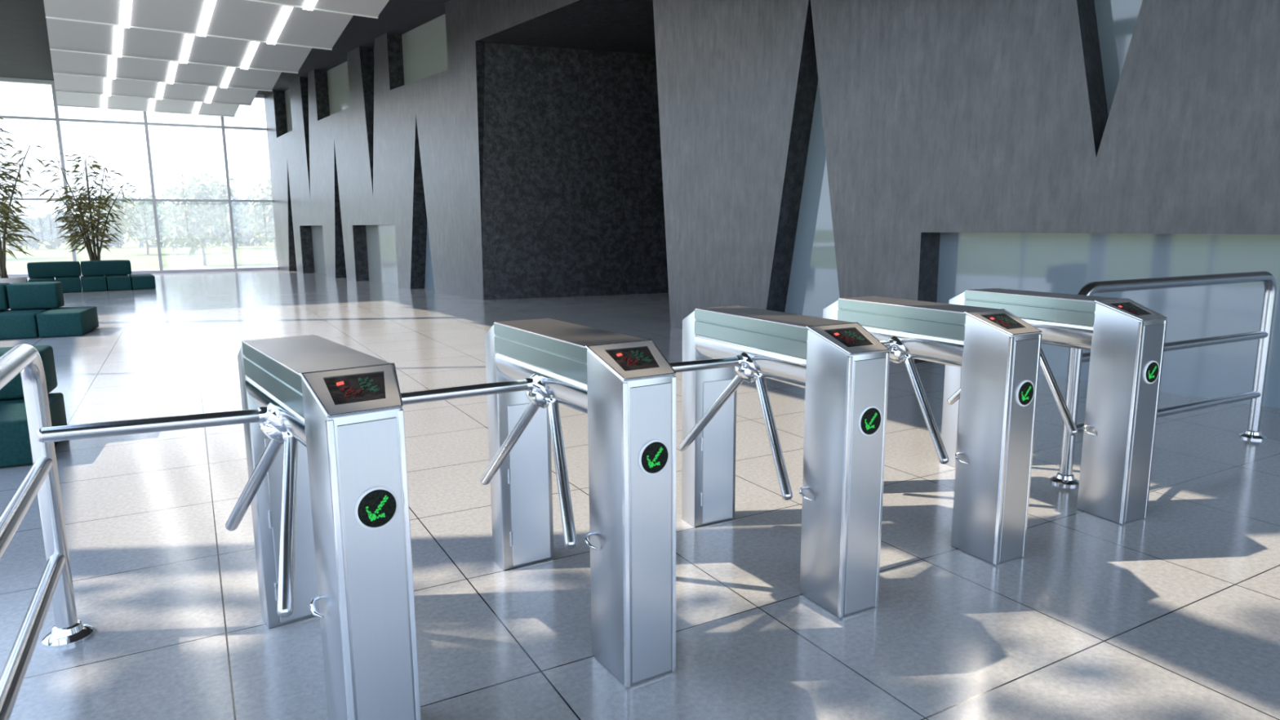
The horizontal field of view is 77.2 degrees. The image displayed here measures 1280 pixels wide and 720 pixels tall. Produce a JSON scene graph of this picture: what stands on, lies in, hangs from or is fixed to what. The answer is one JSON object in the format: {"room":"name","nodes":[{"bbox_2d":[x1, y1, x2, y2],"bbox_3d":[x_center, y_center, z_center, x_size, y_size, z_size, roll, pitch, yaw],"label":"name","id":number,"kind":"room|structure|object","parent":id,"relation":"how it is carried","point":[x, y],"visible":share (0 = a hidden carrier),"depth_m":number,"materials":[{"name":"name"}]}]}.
{"room":"lobby","nodes":[
{"label":"lobby","id":0,"kind":"room"},
{"bbox_2d":[0,0,449,94],"bbox_3d":[-3.636,-5.930,9.969,21.702,0.300,34.800,-6,11,-29],"label":"ceiling","id":1,"kind":"structure","parent":0,"point":[24,47],"depth_m":17.15,"materials":[{"name":"paint"}]},
{"bbox_2d":[55,91,101,108],"bbox_3d":[-14.486,-7.100,20.649,0.981,0.837,2.757,-7,12,-34],"label":"ceiling baffle","id":2,"kind":"structure","parent":1,"relation":"hanging from","point":[63,99],"depth_m":21.32,"materials":[{"name":"grey"}]},
{"bbox_2d":[53,73,104,95],"bbox_3d":[-12.897,-6.730,18.402,0.981,0.837,2.757,-7,12,-34],"label":"ceiling baffle","id":3,"kind":"structure","parent":1,"relation":"hanging from","point":[63,82],"depth_m":19.03,"materials":[{"name":"white"}]},
{"bbox_2d":[49,49,108,78],"bbox_3d":[-11.308,-6.360,16.155,0.981,0.837,2.757,-7,12,-34],"label":"ceiling baffle","id":4,"kind":"structure","parent":1,"relation":"hanging from","point":[68,63],"depth_m":16.73,"materials":[{"name":"white"}]},
{"bbox_2d":[45,17,114,56],"bbox_3d":[-9.719,-5.990,13.908,0.981,0.837,2.757,-7,12,-34],"label":"ceiling baffle","id":5,"kind":"structure","parent":1,"relation":"hanging from","point":[64,35],"depth_m":14.42,"materials":[{"name":"white"}]},
{"bbox_2d":[43,0,121,26],"bbox_3d":[-8.130,-5.620,11.660,0.981,0.837,2.757,-7,12,-34],"label":"ceiling baffle","id":6,"kind":"structure","parent":1,"relation":"hanging from","point":[108,12],"depth_m":12.45,"materials":[{"name":"white"}]},
{"bbox_2d":[101,94,106,109],"bbox_3d":[-14.033,-7.149,20.961,0.132,0.850,2.757,-7,12,-34],"label":"light strip","id":7,"kind":"object","parent":1,"relation":"hanging from","point":[104,98],"visible":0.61,"depth_m":21.58,"materials":[{"name":"white plastic"}]},
{"bbox_2d":[103,77,111,96],"bbox_3d":[-12.444,-6.779,18.714,0.132,0.850,2.757,-7,12,-34],"label":"light strip","id":8,"kind":"object","parent":1,"relation":"hanging from","point":[107,81],"visible":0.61,"depth_m":19.30,"materials":[{"name":"white plastic"}]},
{"bbox_2d":[107,55,116,79],"bbox_3d":[-10.855,-6.409,16.467,0.132,0.850,2.757,-7,12,-34],"label":"light strip","id":9,"kind":"object","parent":1,"relation":"hanging from","point":[112,60],"visible":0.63,"depth_m":17.00,"materials":[{"name":"white plastic"}]},
{"bbox_2d":[113,25,123,57],"bbox_3d":[-9.266,-6.039,14.220,0.132,0.850,2.757,-7,12,-34],"label":"light strip","id":10,"kind":"object","parent":1,"relation":"hanging from","point":[118,31],"visible":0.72,"depth_m":14.69,"materials":[{"name":"white plastic"}]},
{"bbox_2d":[120,0,132,28],"bbox_3d":[-7.677,-5.669,11.973,0.132,0.850,2.757,-7,12,-34],"label":"light strip","id":11,"kind":"object","parent":1,"relation":"hanging from","point":[126,6],"visible":0.95,"depth_m":12.63,"materials":[{"name":"white plastic"}]},
{"bbox_2d":[106,95,150,111],"bbox_3d":[-13.580,-7.211,21.271,0.981,0.837,2.757,-7,12,-34],"label":"ceiling baffle","id":12,"kind":"structure","parent":1,"relation":"hanging from","point":[120,103],"depth_m":21.94,"materials":[{"name":"white"}]},
{"bbox_2d":[111,78,159,98],"bbox_3d":[-11.991,-6.841,19.024,0.981,0.837,2.757,-7,12,-34],"label":"ceiling baffle","id":13,"kind":"structure","parent":1,"relation":"hanging from","point":[119,87],"depth_m":19.65,"materials":[{"name":"white"}]},
{"bbox_2d":[115,57,170,82],"bbox_3d":[-10.402,-6.471,16.777,0.981,0.837,2.757,-7,12,-34],"label":"ceiling baffle","id":14,"kind":"structure","parent":1,"relation":"hanging from","point":[126,68],"depth_m":17.35,"materials":[{"name":"white"}]},
{"bbox_2d":[147,98,155,112],"bbox_3d":[-13.127,-7.260,21.584,0.132,0.850,2.757,-7,12,-34],"label":"light strip","id":15,"kind":"object","parent":1,"relation":"hanging from","point":[152,101],"visible":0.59,"depth_m":22.20,"materials":[{"name":"white plastic"}]},
{"bbox_2d":[121,27,186,62],"bbox_3d":[-8.813,-6.101,14.530,0.981,0.837,2.757,-7,12,-34],"label":"ceiling baffle","id":16,"kind":"structure","parent":1,"relation":"hanging from","point":[140,43],"depth_m":15.05,"materials":[{"name":"white"}]},
{"bbox_2d":[155,82,165,99],"bbox_3d":[-11.538,-6.891,19.337,0.132,0.850,2.757,-7,12,-34],"label":"light strip","id":17,"kind":"object","parent":1,"relation":"hanging from","point":[161,87],"visible":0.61,"depth_m":19.90,"materials":[{"name":"white plastic"}]},
{"bbox_2d":[129,0,205,35],"bbox_3d":[-7.224,-5.731,12.283,0.981,0.837,2.757,-7,12,-34],"label":"ceiling baffle","id":18,"kind":"structure","parent":1,"relation":"hanging from","point":[181,16],"depth_m":12.89,"materials":[{"name":"white"}]},
{"bbox_2d":[165,61,177,84],"bbox_3d":[-9.949,-6.521,17.089,0.132,0.850,2.757,-7,12,-34],"label":"light strip","id":19,"kind":"object","parent":1,"relation":"hanging from","point":[173,65],"visible":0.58,"depth_m":17.61,"materials":[{"name":"white plastic"}]},
{"bbox_2d":[153,99,195,114],"bbox_3d":[-12.674,-7.322,21.894,0.981,0.837,2.757,-7,12,-34],"label":"ceiling baffle","id":20,"kind":"structure","parent":1,"relation":"hanging from","point":[171,106],"depth_m":22.57,"materials":[{"name":"white"}]},
{"bbox_2d":[162,83,209,102],"bbox_3d":[-11.085,-6.952,19.647,0.981,0.837,2.757,-7,12,-34],"label":"ceiling baffle","id":21,"kind":"structure","parent":1,"relation":"hanging from","point":[174,91],"depth_m":20.28,"materials":[{"name":"white"}]},
{"bbox_2d":[179,33,194,63],"bbox_3d":[-8.360,-6.151,14.842,0.132,0.850,2.757,-7,12,-34],"label":"light strip","id":22,"kind":"object","parent":1,"relation":"hanging from","point":[188,38],"visible":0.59,"depth_m":15.31,"materials":[{"name":"white plastic"}]},
{"bbox_2d":[191,102,201,115],"bbox_3d":[-12.221,-7.372,22.206,0.132,0.850,2.757,-7,12,-34],"label":"light strip","id":23,"kind":"object","parent":1,"relation":"hanging from","point":[197,104],"visible":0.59,"depth_m":22.82,"materials":[{"name":"white plastic"}]},
{"bbox_2d":[173,62,227,87],"bbox_3d":[-9.496,-6.582,17.400,0.981,0.837,2.757,-7,12,-34],"label":"ceiling baffle","id":24,"kind":"structure","parent":1,"relation":"hanging from","point":[188,73],"depth_m":17.98,"materials":[{"name":"white"}]},
{"bbox_2d":[196,0,216,36],"bbox_3d":[-6.771,-5.781,12.595,0.132,0.850,2.757,-7,12,-34],"label":"light strip","id":25,"kind":"object","parent":1,"relation":"hanging from","point":[209,6],"visible":0.85,"depth_m":13.07,"materials":[{"name":"white"}]},
{"bbox_2d":[204,86,216,102],"bbox_3d":[-10.632,-7.002,19.959,0.132,0.850,2.757,-7,12,-34],"label":"light strip","id":26,"kind":"object","parent":1,"relation":"hanging from","point":[211,91],"visible":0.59,"depth_m":20.51,"materials":[{"name":"white plastic"}]},
{"bbox_2d":[197,102,239,116],"bbox_3d":[-11.768,-7.434,22.516,0.981,0.837,2.757,-7,12,-34],"label":"ceiling baffle","id":27,"kind":"structure","parent":1,"relation":"hanging from","point":[206,108],"depth_m":23.18,"materials":[{"name":"white"}]},
{"bbox_2d":[187,35,251,67],"bbox_3d":[-7.907,-6.213,15.152,0.981,0.837,2.757,-7,12,-34],"label":"ceiling baffle","id":28,"kind":"structure","parent":1,"relation":"hanging from","point":[208,51],"depth_m":15.67,"materials":[{"name":"white"}]},
{"bbox_2d":[220,66,235,88],"bbox_3d":[-9.043,-6.632,17.712,0.132,0.850,2.757,-7,12,-34],"label":"light strip","id":29,"kind":"object","parent":1,"relation":"hanging from","point":[229,72],"visible":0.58,"depth_m":18.23,"materials":[{"name":"white plastic"}]},
{"bbox_2d":[210,87,257,105],"bbox_3d":[-10.179,-7.064,20.269,0.981,0.837,2.757,-7,12,-34],"label":"ceiling baffle","id":30,"kind":"structure","parent":1,"relation":"hanging from","point":[221,95],"depth_m":20.91,"materials":[{"name":"white"}]},
{"bbox_2d":[205,0,283,43],"bbox_3d":[-6.318,-5.843,12.905,0.981,0.837,2.757,-7,12,-34],"label":"ceiling baffle","id":31,"kind":"structure","parent":1,"relation":"hanging from","point":[239,20],"depth_m":13.36,"materials":[{"name":"white"}]},
{"bbox_2d":[240,40,259,69],"bbox_3d":[-7.454,-6.262,15.465,0.132,0.850,2.757,-7,12,-34],"label":"light strip","id":32,"kind":"object","parent":1,"relation":"hanging from","point":[253,46],"visible":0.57,"depth_m":15.93,"materials":[{"name":"white plastic"}]},
{"bbox_2d":[226,67,281,91],"bbox_3d":[-8.590,-6.694,18.022,0.981,0.837,2.757,-7,12,-34],"label":"ceiling baffle","id":33,"kind":"structure","parent":1,"relation":"hanging from","point":[248,79],"depth_m":18.61,"materials":[{"name":"white"}]},
{"bbox_2d":[246,0,306,8],"bbox_3d":[-4.729,-5.473,10.658,0.981,0.837,2.757,-7,12,-34],"label":"ceiling baffle","id":34,"kind":"structure","parent":1,"relation":"hanging from","point":[295,3],"depth_m":11.83,"materials":[{"name":"white"}]},
{"bbox_2d":[248,42,311,73],"bbox_3d":[-7.001,-6.324,15.775,0.981,0.837,2.757,-7,12,-34],"label":"ceiling baffle","id":35,"kind":"structure","parent":1,"relation":"hanging from","point":[268,57],"depth_m":16.30,"materials":[{"name":"white"}]},
{"bbox_2d":[266,5,293,44],"bbox_3d":[-5.865,-5.892,13.218,0.132,0.850,2.757,-7,12,-34],"label":"light strip","id":36,"kind":"object","parent":1,"relation":"hanging from","point":[286,11],"visible":0.76,"depth_m":13.62,"materials":[{"name":"white plastic"}]},
{"bbox_2d":[302,0,317,10],"bbox_3d":[-4.276,-5.522,10.971,0.132,0.850,2.757,-7,12,-34],"label":"light strip","id":37,"kind":"object","parent":1,"relation":"hanging from","point":[309,5],"visible":0.94,"depth_m":11.94,"materials":[{"name":"white plastic"}]},
{"bbox_2d":[275,7,352,50],"bbox_3d":[-5.412,-5.954,13.528,0.981,0.837,2.757,-7,12,-34],"label":"ceiling baffle","id":38,"kind":"structure","parent":1,"relation":"hanging from","point":[314,28],"depth_m":13.98,"materials":[{"name":"white"}]},
{"bbox_2d":[313,0,389,18],"bbox_3d":[-3.822,-5.584,11.281,0.981,0.837,2.757,-7,12,-34],"label":"ceiling baffle","id":39,"kind":"structure","parent":1,"relation":"hanging from","point":[366,8],"depth_m":12.21,"materials":[{"name":"white"}]},
{"bbox_2d":[481,0,668,299],"bbox_3d":[0.729,-3.408,14.051,5.134,4.750,5.700,-8,12,-38],"label":"wall","id":40,"kind":"structure","parent":0,"point":[573,194],"depth_m":15.00,"materials":[{"name":"black stone"}]},
{"bbox_2d":[0,269,1279,719],"bbox_3d":[-3.695,-0.398,11.025,21.752,0.120,35.100,-6,11,-29],"label":"floor","id":41,"kind":"structure","parent":0,"point":[1172,613],"depth_m":3.17,"materials":[{"name":"tile"}]},
{"bbox_2d":[0,117,50,284],"bbox_3d":[-12.070,-2.842,14.790,1.808,3.550,1.859,6,11,32],"label":"bamboo plant","id":42,"kind":"object","parent":41,"relation":"on","point":[5,210],"visible":0.98,"depth_m":15.08,"materials":[{"name":"green plant"}]},
{"bbox_2d":[0,345,66,467],"bbox_3d":[-4.550,0.319,4.663,1.856,0.600,0.960,-5,11,-25],"label":"sofa","id":43,"kind":"object","parent":41,"relation":"on","point":[15,442],"visible":0.48,"depth_m":4.94,"materials":[{"name":"teal fabric"}]},
{"bbox_2d":[0,343,93,719],"bbox_3d":[-1.446,0.578,1.766,0.144,1.016,2.134,-6,11,-29],"label":"handrail","id":44,"kind":"object","parent":41,"relation":"on","point":[55,584],"visible":1,"depth_m":2.53,"materials":[{"name":"grey metal"}]},
{"bbox_2d":[0,281,98,339],"bbox_3d":[-8.246,-0.632,10.244,2.036,0.660,0.950,-4,10,-23],"label":"sofa","id":45,"kind":"object","parent":41,"relation":"on","point":[36,310],"visible":1,"depth_m":10.35,"materials":[{"name":"teal fabric"}]},
{"bbox_2d":[0,259,155,293],"bbox_3d":[-13.225,-1.715,16.899,5.098,0.640,1.150,-7,12,-35],"label":"sofa","id":46,"kind":"object","parent":41,"relation":"on","point":[116,272],"visible":0.79,"depth_m":17.61,"materials":[{"name":"teal fabric"}]},
{"bbox_2d":[35,152,142,279],"bbox_3d":[-13.198,-3.410,19.411,2.159,3.144,1.787,-6,11,-29],"label":"bamboo plant","id":47,"kind":"object","parent":41,"relation":"on","point":[85,206],"visible":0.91,"depth_m":19.23,"materials":[{"name":"green plant"}]},
{"bbox_2d":[37,334,421,719],"bbox_3d":[-1.149,0.502,2.236,0.782,1.006,1.099,-7,12,-35],"label":"turnstile","id":48,"kind":"object","parent":41,"relation":"on","point":[326,489],"visible":1,"depth_m":2.00,"materials":[{"name":"metal"}]},
{"bbox_2d":[336,381,343,386],"bbox_3d":[-0.740,0.058,1.978,0.013,0.007,0.024,8,12,39],"label":"light","id":49,"kind":"object","parent":48,"relation":"on","point":[338,383],"depth_m":1.98,"materials":[{"name":"red plastic"}]},
{"bbox_2d":[339,385,361,397],"bbox_3d":[-0.707,0.077,1.945,0.048,0.019,0.060,1,10,9],"label":"print","id":50,"kind":"object","parent":48,"relation":"attached to","point":[345,391],"depth_m":1.95,"materials":[{"name":"red"}]},
{"bbox_2d":[358,377,379,391],"bbox_3d":[-0.678,0.061,1.996,0.042,0.026,0.085,-7,12,-35],"label":"print","id":51,"kind":"object","parent":48,"relation":"attached to","point":[365,384],"depth_m":2.00,"materials":[{"name":"teal"}]},
{"bbox_2d":[400,318,676,687],"bbox_3d":[-0.454,0.422,2.679,0.782,1.006,1.099,-6,11,-31],"label":"turnstile","id":52,"kind":"object","parent":41,"relation":"on","point":[625,386],"visible":0.98,"depth_m":2.44,"materials":[{"name":"metal"}]},
{"bbox_2d":[622,356,638,365],"bbox_3d":[-0.031,0.004,2.353,0.048,0.019,0.060,2,10,14],"label":"print","id":53,"kind":"object","parent":52,"relation":"attached to","point":[626,361],"depth_m":2.36,"materials":[{"name":"red"}]},
{"bbox_2d":[631,350,652,361],"bbox_3d":[0.002,-0.012,2.401,0.042,0.026,0.085,-6,11,-31],"label":"print","id":54,"kind":"object","parent":52,"relation":"attached to","point":[636,355],"depth_m":2.40,"materials":[{"name":"teal"}]},
{"bbox_2d":[669,305,889,617],"bbox_3d":[0.310,0.343,3.118,0.782,1.006,1.099,-5,11,-27],"label":"turnstile","id":55,"kind":"object","parent":41,"relation":"on","point":[842,368],"visible":0.98,"depth_m":2.87,"materials":[{"name":"grey metal"}]},
{"bbox_2d":[840,335,854,342],"bbox_3d":[0.715,-0.071,2.765,0.048,0.019,0.060,3,10,17],"label":"print","id":56,"kind":"object","parent":55,"relation":"attached to","point":[844,339],"depth_m":2.77,"materials":[{"name":"red"}]},
{"bbox_2d":[844,330,865,340],"bbox_3d":[0.752,-0.086,2.811,0.042,0.026,0.085,-5,11,-27],"label":"print","id":57,"kind":"object","parent":55,"relation":"attached to","point":[852,335],"depth_m":2.81,"materials":[{"name":"teal"}]},
{"bbox_2d":[822,296,1042,564],"bbox_3d":[1.039,0.267,3.540,0.782,1.006,1.099,-5,11,-27],"label":"turnstile","id":58,"kind":"object","parent":41,"relation":"on","point":[997,353],"visible":0.88,"depth_m":3.25,"materials":[{"name":"grey metal"}]},
{"bbox_2d":[996,320,1010,325],"bbox_3d":[1.446,-0.147,3.188,0.048,0.019,0.060,3,10,17],"label":"print","id":59,"kind":"object","parent":58,"relation":"attached to","point":[1002,322],"depth_m":3.19,"materials":[{"name":"red"}]},
{"bbox_2d":[997,315,1017,324],"bbox_3d":[1.482,-0.162,3.235,0.042,0.026,0.085,-5,11,-27],"label":"print","id":60,"kind":"object","parent":58,"relation":"attached to","point":[1006,319],"depth_m":3.23,"materials":[{"name":"teal"}]},
{"bbox_2d":[941,288,1167,524],"bbox_3d":[1.819,0.187,3.981,0.782,1.006,1.099,-5,11,-25],"label":"turnstile","id":61,"kind":"object","parent":41,"relation":"on","point":[1125,339],"visible":0.66,"depth_m":3.69,"materials":[{"name":"grey metal"}]},
{"bbox_2d":[1124,304,1143,311],"bbox_3d":[2.253,-0.239,3.657,0.042,0.026,0.085,-5,11,-25],"label":"print","id":62,"kind":"object","parent":61,"relation":"attached to","point":[1132,307],"depth_m":3.66,"materials":[{"name":"teal"}]},
{"bbox_2d":[1049,271,1276,486],"bbox_3d":[3.073,0.050,4.587,2.005,1.059,0.144,-5,11,-27],"label":"handrail","id":63,"kind":"object","parent":41,"relation":"on","point":[1065,477],"visible":0.85,"depth_m":4.60,"materials":[{"name":"grey metal"}]},
{"bbox_2d":[264,0,1279,363],"bbox_3d":[-1.035,-3.444,12.322,0.330,5.420,34.070,-8,12,-38],"label":"wall","id":64,"kind":"structure","parent":0,"point":[939,116],"depth_m":8.11,"materials":[{"name":"grey paint"}]},
{"bbox_2d":[0,76,278,277],"bbox_3d":[-16.775,-5.085,22.625,11.631,5.420,0.140,-6,11,-29],"label":"window","id":65,"kind":"structure","parent":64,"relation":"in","point":[57,119],"depth_m":23.94,"materials":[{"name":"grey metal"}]},
{"bbox_2d":[284,88,292,132],"bbox_3d":[-10.691,-7.397,24.366,0.030,1.520,0.700,-8,12,-38],"label":"window","id":66,"kind":"structure","parent":64,"relation":"in","point":[287,100],"depth_m":24.24,"materials":[{"name":"clear glass"}]},
{"bbox_2d":[311,225,325,274],"bbox_3d":[-9.038,-3.209,22.986,0.040,1.500,2.450,-8,12,-38],"label":"door","id":67,"kind":"structure","parent":64,"relation":"in","point":[317,230],"depth_m":23.39,"materials":[{"name":"clear glass"}]},
{"bbox_2d":[327,61,350,115],"bbox_3d":[-7.474,-6.785,20.327,0.030,1.420,2.900,-8,12,-38],"label":"window","id":68,"kind":"structure","parent":64,"relation":"in","point":[337,76],"depth_m":20.63,"materials":[{"name":"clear glass"}]},
{"bbox_2d":[365,224,398,284],"bbox_3d":[-6.037,-2.592,19.227,0.040,1.500,3.050,-8,12,-38],"label":"door","id":69,"kind":"structure","parent":64,"relation":"in","point":[380,239],"depth_m":19.50,"materials":[{"name":"clear glass"}]},
{"bbox_2d":[401,13,448,84],"bbox_3d":[-4.226,-6.167,16.248,0.030,1.320,3.200,-8,12,-38],"label":"window","id":70,"kind":"structure","parent":64,"relation":"in","point":[424,50],"depth_m":16.41,"materials":[{"name":"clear glass"}]},
{"bbox_2d":[424,222,434,289],"bbox_3d":[-4.378,-3.407,16.934,0.030,3.850,1.550,-8,12,-38],"label":"window","id":71,"kind":"structure","parent":64,"relation":"in","point":[429,284],"depth_m":17.41,"materials":[{"name":"blue glass"}]},
{"bbox_2d":[784,80,839,317],"bbox_3d":[2.066,-2.131,8.852,0.030,3.950,1.480,-8,12,-38],"label":"window","id":72,"kind":"structure","parent":64,"relation":"in","point":[813,284],"depth_m":9.05,"materials":[{"name":"blue glass"}]},
{"bbox_2d":[936,232,1279,408],"bbox_3d":[4.803,-0.314,5.646,0.030,1.400,6.300,-8,12,-38],"label":"window","id":73,"kind":"structure","parent":64,"relation":"in","point":[1042,262],"depth_m":6.37,"materials":[{"name":"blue glass"}]},
{"bbox_2d":[1093,0,1142,114],"bbox_3d":[3.888,-3.269,6.301,0.030,3.820,1.800,-8,12,-38],"label":"window","id":74,"kind":"structure","parent":64,"relation":"in","point":[1116,20],"depth_m":6.48,"materials":[{"name":"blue glass"}]},
{"label":"outside","id":75,"kind":"structure","parent":0,"visible":0},
{"bbox_2d":[5,234,277,273],"bbox_3d":[-34.257,-8.377,60.489,320.000,0.100,300.000,-6,11,-29],"label":"lawn","id":76,"kind":"structure","parent":75,"point":[218,256],"depth_m":44.52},
{"bbox_2d":[0,200,50,242],"bbox_3d":[-35.054,-7.063,40.218,7.443,4.094,6.833,-3,10,-14],"label":"tree","id":77,"kind":"object","parent":76,"relation":"on","point":[30,206],"visible":0.2,"depth_m":42.55,"materials":[{"name":"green plant"}]},
{"bbox_2d":[0,208,125,249],"bbox_3d":[-49.656,-9.473,58.519,20.412,3.736,2.918,-6,11,-29],"label":"hedge","id":78,"kind":"object","parent":76,"relation":"on","point":[42,234],"visible":0.41,"depth_m":60.68,"materials":[{"name":"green plant"}]},
{"bbox_2d":[81,186,210,254],"bbox_3d":[-29.132,-8.156,47.021,7.230,3.905,6.424,-6,11,-29],"label":"tree","id":79,"kind":"object","parent":76,"relation":"on","point":[140,216],"visible":0.6,"depth_m":45.56,"materials":[{"name":"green plant"}]},
{"bbox_2d":[151,170,248,265],"bbox_3d":[-18.128,-5.845,32.969,3.561,3.886,3.669,-6,11,-29],"label":"tree","id":80,"kind":"object","parent":76,"relation":"on","point":[205,220],"visible":0.97,"depth_m":32.43,"materials":[{"name":"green plant"}]},
{"bbox_2d":[133,213,274,247],"bbox_3d":[-31.615,-11.189,68.469,20.102,3.407,2.926,-6,11,-29],"label":"hedge","id":81,"kind":"object","parent":76,"relation":"on","point":[246,241],"visible":0.03,"depth_m":66.01,"materials":[{"name":"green plant"}]},
{"bbox_2d":[204,194,269,248],"bbox_3d":[-29.650,-10.204,58.241,7.292,4.203,7.855,-6,11,-29],"label":"tree","id":82,"kind":"object","parent":76,"relation":"on","point":[243,205],"visible":0.28,"depth_m":57.23,"materials":[{"name":"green plant"}]},
{"bbox_2d":[239,174,277,260],"bbox_3d":[-17.116,-6.897,37.628,3.328,4.404,3.216,2,10,12],"label":"tree","id":83,"kind":"object","parent":76,"relation":"on","point":[264,217],"visible":0.4,"depth_m":36.93,"materials":[{"name":"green plant"}]},
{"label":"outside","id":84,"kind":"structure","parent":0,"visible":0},
{"bbox_2d":[7,266,277,274],"bbox_3d":[-15.019,-2.919,26.656,120.000,0.100,3.600,-6,11,-29],"label":"terrace","id":85,"kind":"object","parent":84,"point":[254,266],"depth_m":27.85,"materials":[{"name":"white"}]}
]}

